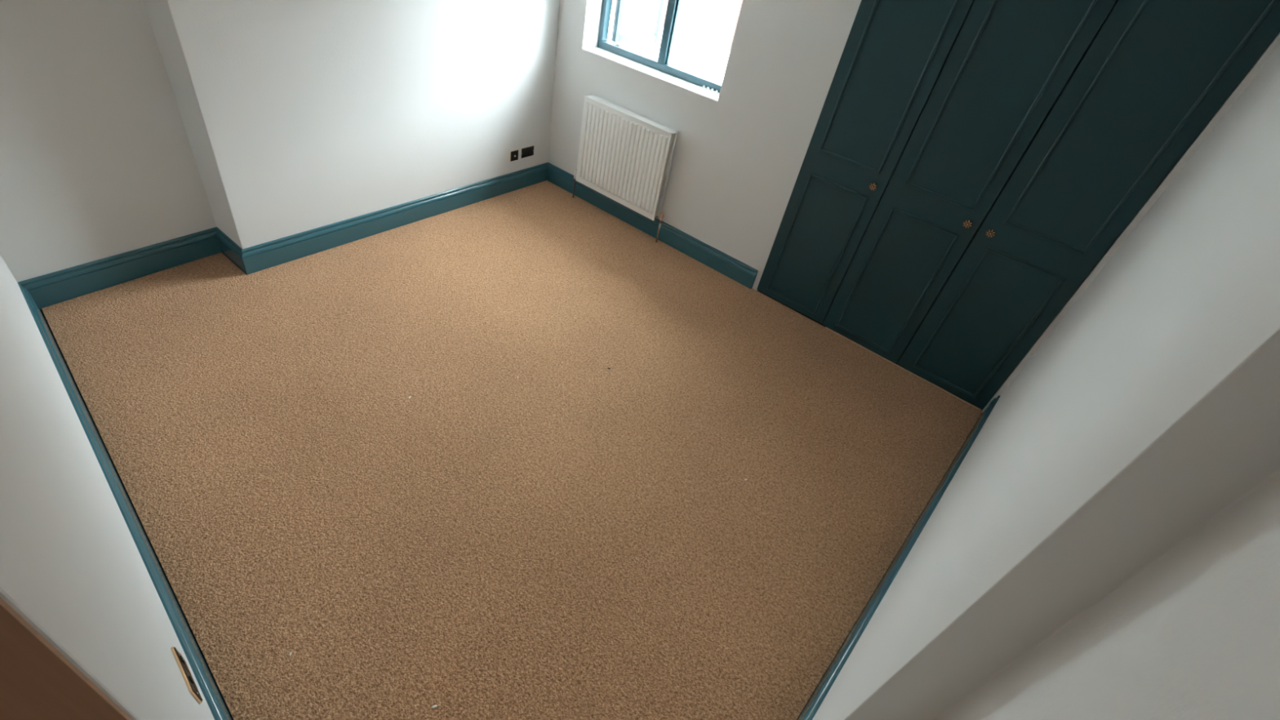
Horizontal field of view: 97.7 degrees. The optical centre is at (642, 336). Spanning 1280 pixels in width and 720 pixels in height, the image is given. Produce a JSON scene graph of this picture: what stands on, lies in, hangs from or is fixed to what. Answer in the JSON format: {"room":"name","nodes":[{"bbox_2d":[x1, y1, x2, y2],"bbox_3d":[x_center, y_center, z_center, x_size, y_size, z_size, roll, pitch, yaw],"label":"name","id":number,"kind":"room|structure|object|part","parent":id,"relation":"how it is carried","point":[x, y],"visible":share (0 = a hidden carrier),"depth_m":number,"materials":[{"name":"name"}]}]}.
{"room":"empty bedroom","nodes":[
{"label":"empty bedroom","id":0,"kind":"room"},
{"bbox_2d":[0,254,214,719],"bbox_3d":[-1.334,0.053,0.900,4.630,2.772,0.299,36,43,27],"label":"wall","id":1,"kind":"structure","parent":0,"point":[72,566],"depth_m":1.15,"materials":[{"name":"paint"}]},
{"bbox_2d":[0,597,133,719],"bbox_3d":[-0.572,0.806,0.531,0.816,2.299,0.367,32,42,23],"label":"door","id":2,"kind":"structure","parent":1,"relation":"in","point":[37,682],"depth_m":0.69,"materials":[{"name":"brown wood"}]},
{"bbox_2d":[17,282,231,719],"bbox_3d":[-2.042,0.574,2.167,2.999,0.169,0.021,36,43,27],"label":"baseboard","id":3,"kind":"structure","parent":1,"relation":"attached to","point":[211,692],"depth_m":2.00,"materials":[{"name":"teal wood"}]},
{"bbox_2d":[170,646,202,703],"bbox_3d":[-1.222,0.908,1.502,0.146,0.086,0.012,36,43,27],"label":"socket","id":4,"kind":"object","parent":1,"relation":"attached to","point":[180,661],"visible":1,"depth_m":1.48,"materials":[{"name":"brown metal"}]},
{"bbox_2d":[179,655,185,663],"bbox_3d":[-1.240,0.871,1.506,0.016,0.020,0.004,36,43,27],"label":"rocker switch","id":5,"kind":"object","parent":4,"relation":"attached to","point":[181,660],"depth_m":1.50,"materials":[{"name":"black plastic"}]},
{"bbox_2d":[188,675,194,684],"bbox_3d":[-1.190,0.906,1.476,0.016,0.020,0.004,36,43,27],"label":"rocker switch","id":6,"kind":"object","parent":4,"relation":"attached to","point":[190,680],"depth_m":1.47,"materials":[{"name":"black plastic"}]},
{"bbox_2d":[0,0,216,282],"bbox_3d":[-2.896,-1.422,2.322,0.411,2.772,1.263,32,42,23],"label":"wall","id":7,"kind":"structure","parent":0,"point":[97,161],"depth_m":2.75,"materials":[{"name":"paint"}]},
{"bbox_2d":[17,226,222,310],"bbox_3d":[-2.876,-0.401,3.164,0.021,0.169,0.916,29,41,20],"label":"baseboard","id":8,"kind":"structure","parent":7,"relation":"attached to","point":[58,286],"depth_m":3.11,"materials":[{"name":"teal wood"}]},
{"bbox_2d":[142,0,559,248],"bbox_3d":[-1.580,-2.100,3.556,0.511,2.772,2.571,32,42,23],"label":"wall","id":9,"kind":"structure","parent":0,"point":[297,116],"depth_m":3.42,"materials":[{"name":"paint"}]},
{"bbox_2d":[216,226,247,275],"bbox_3d":[-2.509,-0.520,3.419,0.343,0.169,0.021,32,42,23],"label":"baseboard","id":10,"kind":"structure","parent":9,"relation":"attached to","point":[229,248],"depth_m":3.40,"materials":[{"name":"teal wood"}]},
{"bbox_2d":[241,162,547,275],"bbox_3d":[-1.629,-0.976,4.248,0.021,0.169,2.593,31,41,22],"label":"baseboard","id":11,"kind":"structure","parent":9,"relation":"attached to","point":[262,256],"depth_m":3.96,"materials":[{"name":"teal wood"}]},
{"bbox_2d":[510,150,518,161],"bbox_3d":[-1.077,-1.521,4.717,0.012,0.086,0.086,31,41,22],"label":"socket","id":12,"kind":"object","parent":9,"relation":"attached to","point":[514,154],"visible":1,"depth_m":4.71,"materials":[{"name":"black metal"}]},
{"bbox_2d":[520,145,533,158],"bbox_3d":[-0.989,-1.587,4.821,0.009,0.086,0.146,31,41,22],"label":"double socket","id":13,"kind":"object","parent":9,"relation":"attached to","point":[528,151],"visible":1,"depth_m":4.82,"materials":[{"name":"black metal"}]},
{"bbox_2d":[40,180,982,719],"bbox_3d":[-0.950,0.626,2.617,5.200,0.100,7.100,32,42,23],"label":"floor","id":14,"kind":"structure","parent":0,"point":[573,536],"depth_m":2.63,"materials":[{"name":"brown carpet"}]},
{"bbox_2d":[756,0,1279,408],"bbox_3d":[1.929,-1.052,3.349,1.701,2.600,0.636,32,42,23],"label":"wardrobe","id":15,"kind":"object","parent":14,"relation":"on","point":[967,166],"visible":1,"depth_m":3.07,"materials":[{"name":"wood"}]},
{"bbox_3d":[1.179,-0.614,3.859,0.384,0.896,0.001,32,42,23],"label":"panel","id":16,"kind":"part","parent":15,"relation":"part of","materials":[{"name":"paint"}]},
{"bbox_3d":[1.175,-0.611,3.854,0.408,0.920,0.014,32,42,23],"label":"moulding","id":17,"kind":"part","parent":15,"relation":"part of","materials":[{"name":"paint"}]},
{"bbox_3d":[1.317,-1.224,3.391,0.549,2.578,0.020,32,42,23],"label":"door","id":18,"kind":"part","parent":15,"relation":"part of","materials":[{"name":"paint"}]},
{"bbox_3d":[1.419,-0.919,3.439,0.049,0.049,0.036,32,42,23],"label":"knob","id":19,"kind":"part","parent":15,"relation":"part of","materials":[{"name":"gold metal"}]},
{"bbox_3d":[1.405,-1.619,3.064,0.384,1.354,0.001,32,42,23],"label":"panel","id":20,"kind":"part","parent":15,"relation":"part of","materials":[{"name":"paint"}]},
{"bbox_3d":[1.401,-1.617,3.060,0.408,1.378,0.014,32,42,23],"label":"moulding","id":21,"kind":"part","parent":15,"relation":"part of","materials":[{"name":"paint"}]},
{"bbox_3d":[1.616,-0.338,3.634,0.387,0.896,0.001,32,42,23],"label":"panel","id":22,"kind":"part","parent":15,"relation":"part of","materials":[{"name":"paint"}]},
{"bbox_3d":[1.613,-0.336,3.630,0.411,0.920,0.014,32,42,23],"label":"moulding","id":23,"kind":"part","parent":15,"relation":"part of","materials":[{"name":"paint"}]},
{"bbox_2d":[825,327,981,410],"bbox_3d":[1.754,0.207,3.830,1.105,0.011,0.004,32,42,23],"label":"trim","id":24,"kind":"structure","parent":15,"relation":"attached to","point":[924,380],"depth_m":3.81,"materials":[{"name":"teal wood"}]},
{"bbox_3d":[1.865,-0.644,3.208,0.049,0.049,0.036,32,42,23],"label":"knob","id":25,"kind":"part","parent":15,"relation":"part of","materials":[{"name":"gold metal"}]},
{"bbox_3d":[1.753,-0.950,3.168,0.559,2.578,0.020,32,42,23],"label":"door","id":26,"kind":"part","parent":15,"relation":"part of","materials":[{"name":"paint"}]},
{"bbox_3d":[2.063,-0.057,3.405,0.391,0.896,0.001,32,42,23],"label":"panel","id":27,"kind":"part","parent":15,"relation":"part of","materials":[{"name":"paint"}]},
{"bbox_3d":[2.060,-0.054,3.401,0.415,0.920,0.014,32,42,23],"label":"moulding","id":28,"kind":"part","parent":15,"relation":"part of","materials":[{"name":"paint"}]},
{"bbox_3d":[1.965,-0.581,3.156,0.049,0.049,0.036,32,42,23],"label":"knob","id":29,"kind":"part","parent":15,"relation":"part of","materials":[{"name":"gold metal"}]},
{"bbox_3d":[1.843,-1.344,2.840,0.387,1.354,0.001,32,42,23],"label":"panel","id":30,"kind":"part","parent":15,"relation":"part of","materials":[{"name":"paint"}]},
{"bbox_3d":[1.839,-1.341,2.836,0.411,1.378,0.014,32,42,23],"label":"moulding","id":31,"kind":"part","parent":15,"relation":"part of","materials":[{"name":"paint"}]},
{"bbox_3d":[2.290,-1.062,2.611,0.391,1.354,0.001,32,42,23],"label":"panel","id":32,"kind":"part","parent":15,"relation":"part of","materials":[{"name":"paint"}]},
{"bbox_3d":[2.286,-1.060,2.607,0.415,1.378,0.014,32,42,23],"label":"moulding","id":33,"kind":"part","parent":15,"relation":"part of","materials":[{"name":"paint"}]},
{"bbox_2d":[547,0,861,290],"bbox_3d":[0.073,-2.166,4.110,2.871,2.772,0.245,32,42,23],"label":"wall","id":34,"kind":"structure","parent":0,"point":[737,160],"depth_m":3.98,"materials":[{"name":"paint"}]},
{"bbox_2d":[572,94,678,242],"bbox_3d":[-0.166,-1.354,4.541,0.974,0.903,0.110,32,42,23],"label":"radiator","id":35,"kind":"object","parent":34,"relation":"attached to","point":[625,156],"visible":1,"depth_m":4.42,"materials":[{"name":"metal"}]},
{"bbox_3d":[-0.142,-1.440,4.501,0.861,0.686,0.024,32,42,23],"label":"panel","id":36,"kind":"part","parent":35,"relation":"part of","materials":[{"name":"metal"}]},
{"bbox_2d":[582,0,721,102],"bbox_3d":[0.344,-2.543,3.986,1.272,1.224,0.716,32,42,23],"label":"window","id":37,"kind":"structure","parent":34,"relation":"in","point":[660,68],"depth_m":4.24,"materials":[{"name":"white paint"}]},
{"bbox_3d":[-0.052,-2.438,4.577,0.376,0.062,0.050,-19,47,-34],"label":"sash rail","id":38,"kind":"part","parent":37,"relation":"part of","materials":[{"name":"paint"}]},
{"bbox_3d":[0.084,-1.971,4.181,1.272,0.012,0.205,32,42,23],"label":"sill","id":39,"kind":"part","parent":37,"relation":"part of","materials":[{"name":"white paint"}]},
{"bbox_3d":[0.155,-2.040,4.234,1.272,0.054,0.070,32,42,23],"label":"rail","id":40,"kind":"part","parent":37,"relation":"part of","materials":[{"name":"teal paint"}]},
{"bbox_2d":[546,162,758,288],"bbox_3d":[-0.015,-0.971,4.700,2.233,0.169,0.021,32,42,23],"label":"baseboard","id":41,"kind":"structure","parent":34,"relation":"attached to","point":[741,273],"depth_m":4.59,"materials":[{"name":"teal wood"}]},
{"bbox_2d":[812,32,1279,719],"bbox_3d":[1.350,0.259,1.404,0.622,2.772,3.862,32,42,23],"label":"wall","id":42,"kind":"structure","parent":0,"point":[1105,545],"depth_m":0.94,"materials":[{"name":"paint"}]},
{"bbox_2d":[797,395,999,719],"bbox_3d":[1.298,0.935,2.662,0.021,0.169,2.761,36,43,27],"label":"baseboard","id":43,"kind":"structure","parent":42,"relation":"attached to","point":[813,704],"depth_m":2.38,"materials":[{"name":"teal wood"}]},
{"label":"outside","id":44,"kind":"structure","parent":0,"visible":0},
{"bbox_2d":[607,9,730,83],"bbox_3d":[5.346,-4.357,11.292,30.000,0.200,17.754,32,42,23],"label":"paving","id":45,"kind":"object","parent":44,"point":[708,60],"depth_m":12.22,"materials":[{"name":"white"}]},
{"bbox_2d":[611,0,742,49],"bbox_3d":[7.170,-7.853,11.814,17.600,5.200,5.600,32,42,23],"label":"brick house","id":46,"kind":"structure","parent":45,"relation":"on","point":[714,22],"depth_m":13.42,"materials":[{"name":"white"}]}
]}

